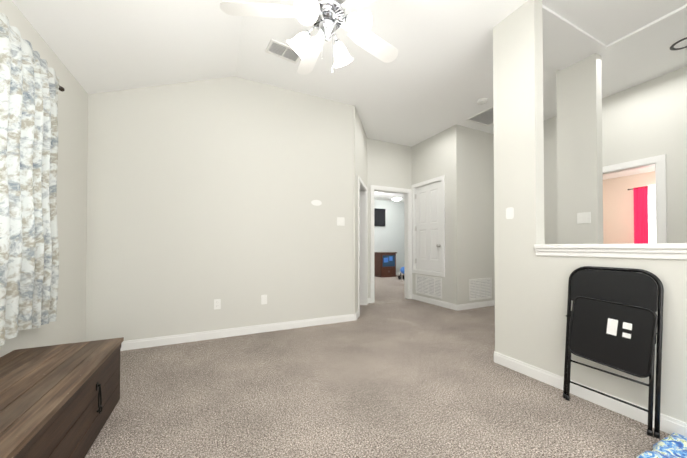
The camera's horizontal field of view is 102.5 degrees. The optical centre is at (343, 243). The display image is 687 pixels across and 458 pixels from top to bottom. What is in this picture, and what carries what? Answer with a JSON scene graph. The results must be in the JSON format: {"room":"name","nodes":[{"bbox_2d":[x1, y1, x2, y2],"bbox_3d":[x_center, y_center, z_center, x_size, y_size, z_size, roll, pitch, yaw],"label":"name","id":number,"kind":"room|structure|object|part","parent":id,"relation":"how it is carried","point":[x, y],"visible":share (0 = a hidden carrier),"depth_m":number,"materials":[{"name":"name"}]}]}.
{"room":"living room","nodes":[
{"label":"living room","id":0,"kind":"room"},
{"bbox_2d":[0,0,87,356],"bbox_3d":[-1.465,-0.537,0.398,0.120,3.170,5.205,0,-1,-25],"label":"wall","id":1,"kind":"structure","parent":0,"point":[68,325],"depth_m":2.31,"materials":[{"name":"white paint"}]},
{"bbox_2d":[0,13,64,344],"bbox_3d":[-1.724,-0.335,1.237,0.133,1.756,1.809,0,-1,-25],"label":"curtain","id":2,"kind":"object","parent":1,"relation":"hanging from","point":[30,87],"visible":1,"depth_m":1.63,"materials":[{"name":"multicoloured fabric"}]},
{"bbox_2d":[12,0,244,93],"bbox_3d":[-0.867,-1.779,0.697,1.445,0.718,5.205,0,-1,-25],"label":"ceiling","id":3,"kind":"structure","parent":0,"point":[98,46],"depth_m":2.28,"materials":[{"name":"white paint"}]},
{"bbox_2d":[85,76,352,341],"bbox_3d":[-1.234,-0.501,3.323,3.050,3.170,0.120,0,-1,-25],"label":"wall","id":4,"kind":"structure","parent":0,"point":[202,195],"depth_m":3.15,"materials":[{"name":"white paint"}]},
{"bbox_2d":[214,299,220,309],"bbox_3d":[-1.437,0.697,3.141,0.070,0.115,0.008,0,-1,-25],"label":"outlet","id":5,"kind":"object","parent":4,"relation":"attached to","point":[217,303],"depth_m":3.14,"materials":[{"name":"white plastic"}]},
{"bbox_2d":[261,295,266,303],"bbox_3d":[-0.967,0.689,3.364,0.070,0.115,0.007,0,-1,-25],"label":"outlet","id":6,"kind":"object","parent":4,"relation":"attached to","point":[263,297],"depth_m":3.36,"materials":[{"name":"white plastic"}]},
{"bbox_2d":[337,217,344,225],"bbox_3d":[-0.035,-0.300,3.815,0.116,0.115,0.017,0,-1,-25],"label":"light switch","id":7,"kind":"object","parent":4,"relation":"attached to","point":[340,221],"visible":1,"depth_m":3.82,"materials":[{"name":"white plastic"}]},
{"bbox_2d":[353,105,366,314],"bbox_3d":[0.255,-0.486,4.558,0.120,3.170,1.316,0,-1,13],"label":"wall","id":8,"kind":"structure","parent":0,"point":[359,152],"depth_m":4.02,"materials":[{"name":"white paint"}]},
{"bbox_2d":[358,176,367,315],"bbox_3d":[0.267,0.049,4.561,0.138,2.100,0.880,0,-1,13],"label":"door frame","id":9,"kind":"structure","parent":8,"relation":"attached to","point":[362,250],"depth_m":4.92,"materials":[{"name":"white wood"}]},
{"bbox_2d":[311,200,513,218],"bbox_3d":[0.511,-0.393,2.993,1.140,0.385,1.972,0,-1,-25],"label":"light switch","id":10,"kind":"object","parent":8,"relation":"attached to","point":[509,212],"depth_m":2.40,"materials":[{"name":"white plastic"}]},
{"bbox_2d":[85,275,669,457],"bbox_3d":[1.817,1.126,4.716,9.775,0.050,10.220,0,-1,-25],"label":"floor","id":11,"kind":"structure","parent":0,"point":[391,371],"depth_m":1.87,"materials":[{"name":"carpet"}]},
{"bbox_2d":[0,337,123,457],"bbox_3d":[-1.459,0.847,1.178,0.534,0.421,1.328,0,-1,-25],"label":"wood chest","id":12,"kind":"object","parent":11,"relation":"on","point":[60,401],"visible":1,"depth_m":1.29,"materials":[{"name":"brown wood"}]},
{"bbox_2d":[374,252,396,276],"bbox_3d":[1.455,0.740,9.598,0.670,0.840,0.460,0,-1,-25],"label":"media cabinet","id":13,"kind":"object","parent":11,"relation":"on","point":[384,264],"visible":0.92,"depth_m":9.43,"materials":[{"name":"brown wood"}]},
{"bbox_2d":[398,267,404,279],"bbox_3d":[1.912,0.879,8.588,0.240,0.536,0.433,0,-1,-25],"label":"ride-on toy","id":14,"kind":"object","parent":11,"relation":"on","point":[401,271],"visible":0.38,"depth_m":8.65,"materials":[{"name":"blue plastic"}]},
{"bbox_2d":[493,0,544,366],"bbox_3d":[1.498,-0.453,2.374,0.110,3.050,0.360,0,-1,-25],"label":"wall","id":15,"kind":"structure","parent":11,"relation":"on","point":[518,110],"depth_m":2.31,"materials":[{"name":"white paint"}]},
{"bbox_2d":[556,53,602,243],"bbox_3d":[2.559,-0.445,2.995,0.110,3.050,0.360,0,-1,-25],"label":"wall","id":16,"kind":"structure","parent":11,"relation":"on","point":[579,140],"depth_m":2.94,"materials":[{"name":"white paint"}]},
{"bbox_2d":[577,212,590,223],"bbox_3d":[2.530,-0.266,2.906,0.017,0.115,0.116,0,-1,-25],"label":"light switch","id":17,"kind":"object","parent":16,"relation":"attached to","point":[584,217],"visible":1,"depth_m":2.90,"materials":[{"name":"white plastic"}]},
{"bbox_2d":[563,266,663,438],"bbox_3d":[1.654,0.610,1.726,0.130,0.912,0.459,0,-1,-25],"label":"folding chair","id":18,"kind":"object","parent":11,"relation":"on","point":[614,321],"visible":1,"depth_m":1.67,"materials":[{"name":"black metal"}]},
{"bbox_2d":[636,433,686,457],"bbox_3d":[1.714,1.033,1.233,0.429,0.050,0.461,0,-1,-25],"label":"throw blanket","id":19,"kind":"object","parent":11,"relation":"on","point":[673,445],"visible":1,"depth_m":1.37,"materials":[{"name":"fabric"}]},
{"bbox_2d":[374,192,403,201],"bbox_3d":[1.333,-1.612,7.752,4.230,0.100,3.780,0,-1,-25],"label":"ceiling","id":20,"kind":"structure","parent":0,"point":[383,196],"depth_m":9.15,"materials":[{"name":"white paint"}]},
{"bbox_2d":[391,197,401,200],"bbox_3d":[1.827,-1.494,9.470,0.370,0.095,0.370,0,-1,-25],"label":"ceiling light","id":21,"kind":"object","parent":20,"relation":"attached to","point":[396,198],"visible":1,"depth_m":9.36,"materials":[{"name":"white glass"}]},
{"bbox_2d":[374,199,403,271],"bbox_3d":[0.550,-0.426,9.525,4.350,3.170,0.120,0,-1,-25],"label":"wall","id":22,"kind":"structure","parent":0,"point":[389,236],"depth_m":10.04,"materials":[{"name":"white paint"}]},
{"bbox_2d":[374,208,384,225],"bbox_3d":[0.990,-0.909,9.641,1.100,0.620,0.056,0,-1,-25],"label":"television","id":23,"kind":"object","parent":22,"relation":"attached to","point":[379,217],"depth_m":9.74,"materials":[{"name":"black"}]},
{"bbox_2d":[367,138,411,297],"bbox_3d":[0.857,-0.476,5.352,1.320,3.170,0.120,0,-1,-25],"label":"wall","id":24,"kind":"structure","parent":0,"point":[389,164],"depth_m":5.28,"materials":[{"name":"white paint"}]},
{"bbox_2d":[370,185,411,302],"bbox_3d":[0.910,0.016,5.362,0.960,2.185,0.138,0,-1,-25],"label":"door frame","id":25,"kind":"structure","parent":24,"relation":"attached to","point":[407,193],"depth_m":5.48,"materials":[{"name":"white wood"}]},
{"bbox_2d":[120,272,686,436],"bbox_3d":[1.030,1.049,4.242,7.705,0.092,9.800,0,-1,-25],"label":"baseboard","id":26,"kind":"structure","parent":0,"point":[669,425],"depth_m":2.77,"materials":[{"name":"white wood"}]},
{"bbox_2d":[412,124,461,304],"bbox_3d":[1.640,-0.479,5.102,0.120,3.170,1.245,0,-1,-25],"label":"wall","id":27,"kind":"structure","parent":0,"point":[438,155],"depth_m":4.66,"materials":[{"name":"white paint"}]},
{"bbox_2d":[411,175,444,276],"bbox_3d":[1.565,-0.289,5.133,0.048,1.750,0.860,0,-1,-25],"label":"door frame","id":28,"kind":"structure","parent":27,"relation":"attached to","point":[421,184],"depth_m":5.00,"materials":[{"name":"white wood"}]},
{"bbox_2d":[415,181,441,271],"bbox_3d":[1.591,-0.289,5.151,0.167,1.600,0.719,0,-1,-25],"label":"closet door","id":29,"kind":"structure","parent":27,"relation":"in","point":[428,235],"depth_m":5.13,"materials":[{"name":"white paint"},{"name":"brushed nickel"}]},
{"bbox_2d":[415,274,441,298],"bbox_3d":[1.562,0.790,5.097,0.012,0.360,0.680,0,-1,-25],"label":"air vent","id":30,"kind":"object","parent":27,"relation":"in","point":[429,286],"visible":1,"depth_m":5.07,"materials":[{"name":"white plastic"}]},
{"bbox_2d":[235,0,686,146],"bbox_3d":[2.470,-2.005,5.064,8.330,0.120,10.220,0,-1,-25],"label":"ceiling","id":31,"kind":"structure","parent":0,"point":[434,77],"depth_m":2.96,"materials":[{"name":"white paint"}]},
{"bbox_2d":[265,39,300,63],"bbox_3d":[-0.607,-1.965,2.836,0.340,0.014,0.200,0,-1,-33],"label":"ceiling vent","id":32,"kind":"object","parent":31,"relation":"in","point":[282,50],"visible":0.83,"depth_m":2.83,"materials":[{"name":"white plastic"}]},
{"bbox_2d":[220,0,397,74],"bbox_3d":[-0.116,-1.554,1.876,1.316,0.860,1.283,0,-1,-25],"label":"ceiling fan","id":33,"kind":"object","parent":31,"relation":"hanging from","point":[327,18],"visible":1,"depth_m":1.82,"materials":[{"name":"white"}]},
{"bbox_2d":[466,106,493,125],"bbox_3d":[2.270,-1.948,4.238,0.500,0.014,0.500,0,-1,-25],"label":"ceiling vent","id":34,"kind":"object","parent":31,"relation":"in","point":[485,117],"visible":0.58,"depth_m":4.31,"materials":[{"name":"white plastic"}]},
{"bbox_2d":[477,98,487,104],"bbox_3d":[1.908,-1.939,3.788,0.136,0.044,0.136,0,-1,-25],"label":"smoke detector","id":35,"kind":"object","parent":31,"relation":"attached to","point":[481,101],"visible":1,"depth_m":3.75,"materials":[{"name":"white plastic"}]},
{"bbox_2d":[542,4,686,69],"bbox_3d":[2.693,-1.978,1.435,1.225,0.022,3.235,0,-1,-25],"label":"header beam","id":36,"kind":"structure","parent":31,"relation":"attached to","point":[566,43],"depth_m":2.65,"materials":[{"name":"white paint"}]},
{"bbox_2d":[670,37,686,49],"bbox_3d":[3.372,-2.001,2.713,0.210,0.066,0.210,0,-1,-25],"label":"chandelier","id":37,"kind":"object","parent":31,"relation":"in","point":[672,47],"visible":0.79,"depth_m":2.77,"materials":[{"name":"grey metal"}]},
{"bbox_2d":[462,126,494,303],"bbox_3d":[2.458,-0.482,4.862,1.150,3.170,0.132,0,-1,-25],"label":"wall","id":38,"kind":"structure","parent":0,"point":[477,204],"depth_m":4.73,"materials":[{"name":"white paint"}]},
{"bbox_3d":[2.353,0.786,4.729,0.560,0.360,0.012,0,-1,-25],"label":"return air vent in the hall","id":39,"kind":"part","parent":38,"relation":"part of","materials":[{"name":"white metal"}]},
{"bbox_2d":[536,256,686,422],"bbox_3d":[2.180,0.540,0.928,0.110,1.030,2.815,0,-1,-25],"label":"wall","id":40,"kind":"structure","parent":0,"point":[553,273],"depth_m":1.72,"materials":[{"name":"white paint"}]},
{"bbox_2d":[534,243,686,259],"bbox_3d":[2.180,0.039,0.934,0.174,0.088,2.815,0,-1,-25],"label":"trim","id":41,"kind":"structure","parent":40,"relation":"on","point":[664,251],"depth_m":1.73,"materials":[{"name":"white wood"}]},
{"bbox_2d":[543,66,686,243],"bbox_3d":[3.946,-0.506,2.932,0.120,3.170,4.895,0,-1,-25],"label":"wall","id":42,"kind":"structure","parent":0,"point":[647,119],"depth_m":3.35,"materials":[{"name":"white paint"}]},
{"bbox_2d":[603,154,666,243],"bbox_3d":[3.836,0.024,3.136,0.138,2.115,2.100,0,-1,-25],"label":"door frame","id":43,"kind":"structure","parent":42,"relation":"attached to","point":[658,162],"depth_m":3.25,"materials":[{"name":"white wood"}]},
{"bbox_2d":[603,171,654,243],"bbox_3d":[6.913,-0.483,4.842,0.120,3.170,3.995,0,-1,-25],"label":"wall","id":44,"kind":"structure","parent":0,"point":[618,211],"depth_m":6.17,"materials":[{"name":"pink paint"}]},
{"bbox_2d":[628,185,655,243],"bbox_3d":[6.509,-0.077,5.313,0.040,2.230,1.502,0,-1,-25],"label":"curtain","id":45,"kind":"object","parent":44,"relation":"hanging from","point":[644,201],"visible":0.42,"depth_m":5.76,"materials":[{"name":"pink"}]},
{"bbox_2d":[603,166,654,179],"bbox_3d":[4.976,-1.548,4.853,3.380,0.100,2.095,0,-1,-25],"label":"ceiling","id":46,"kind":"structure","parent":0,"point":[631,172],"depth_m":5.88,"materials":[{"name":"white paint"}]}
]}

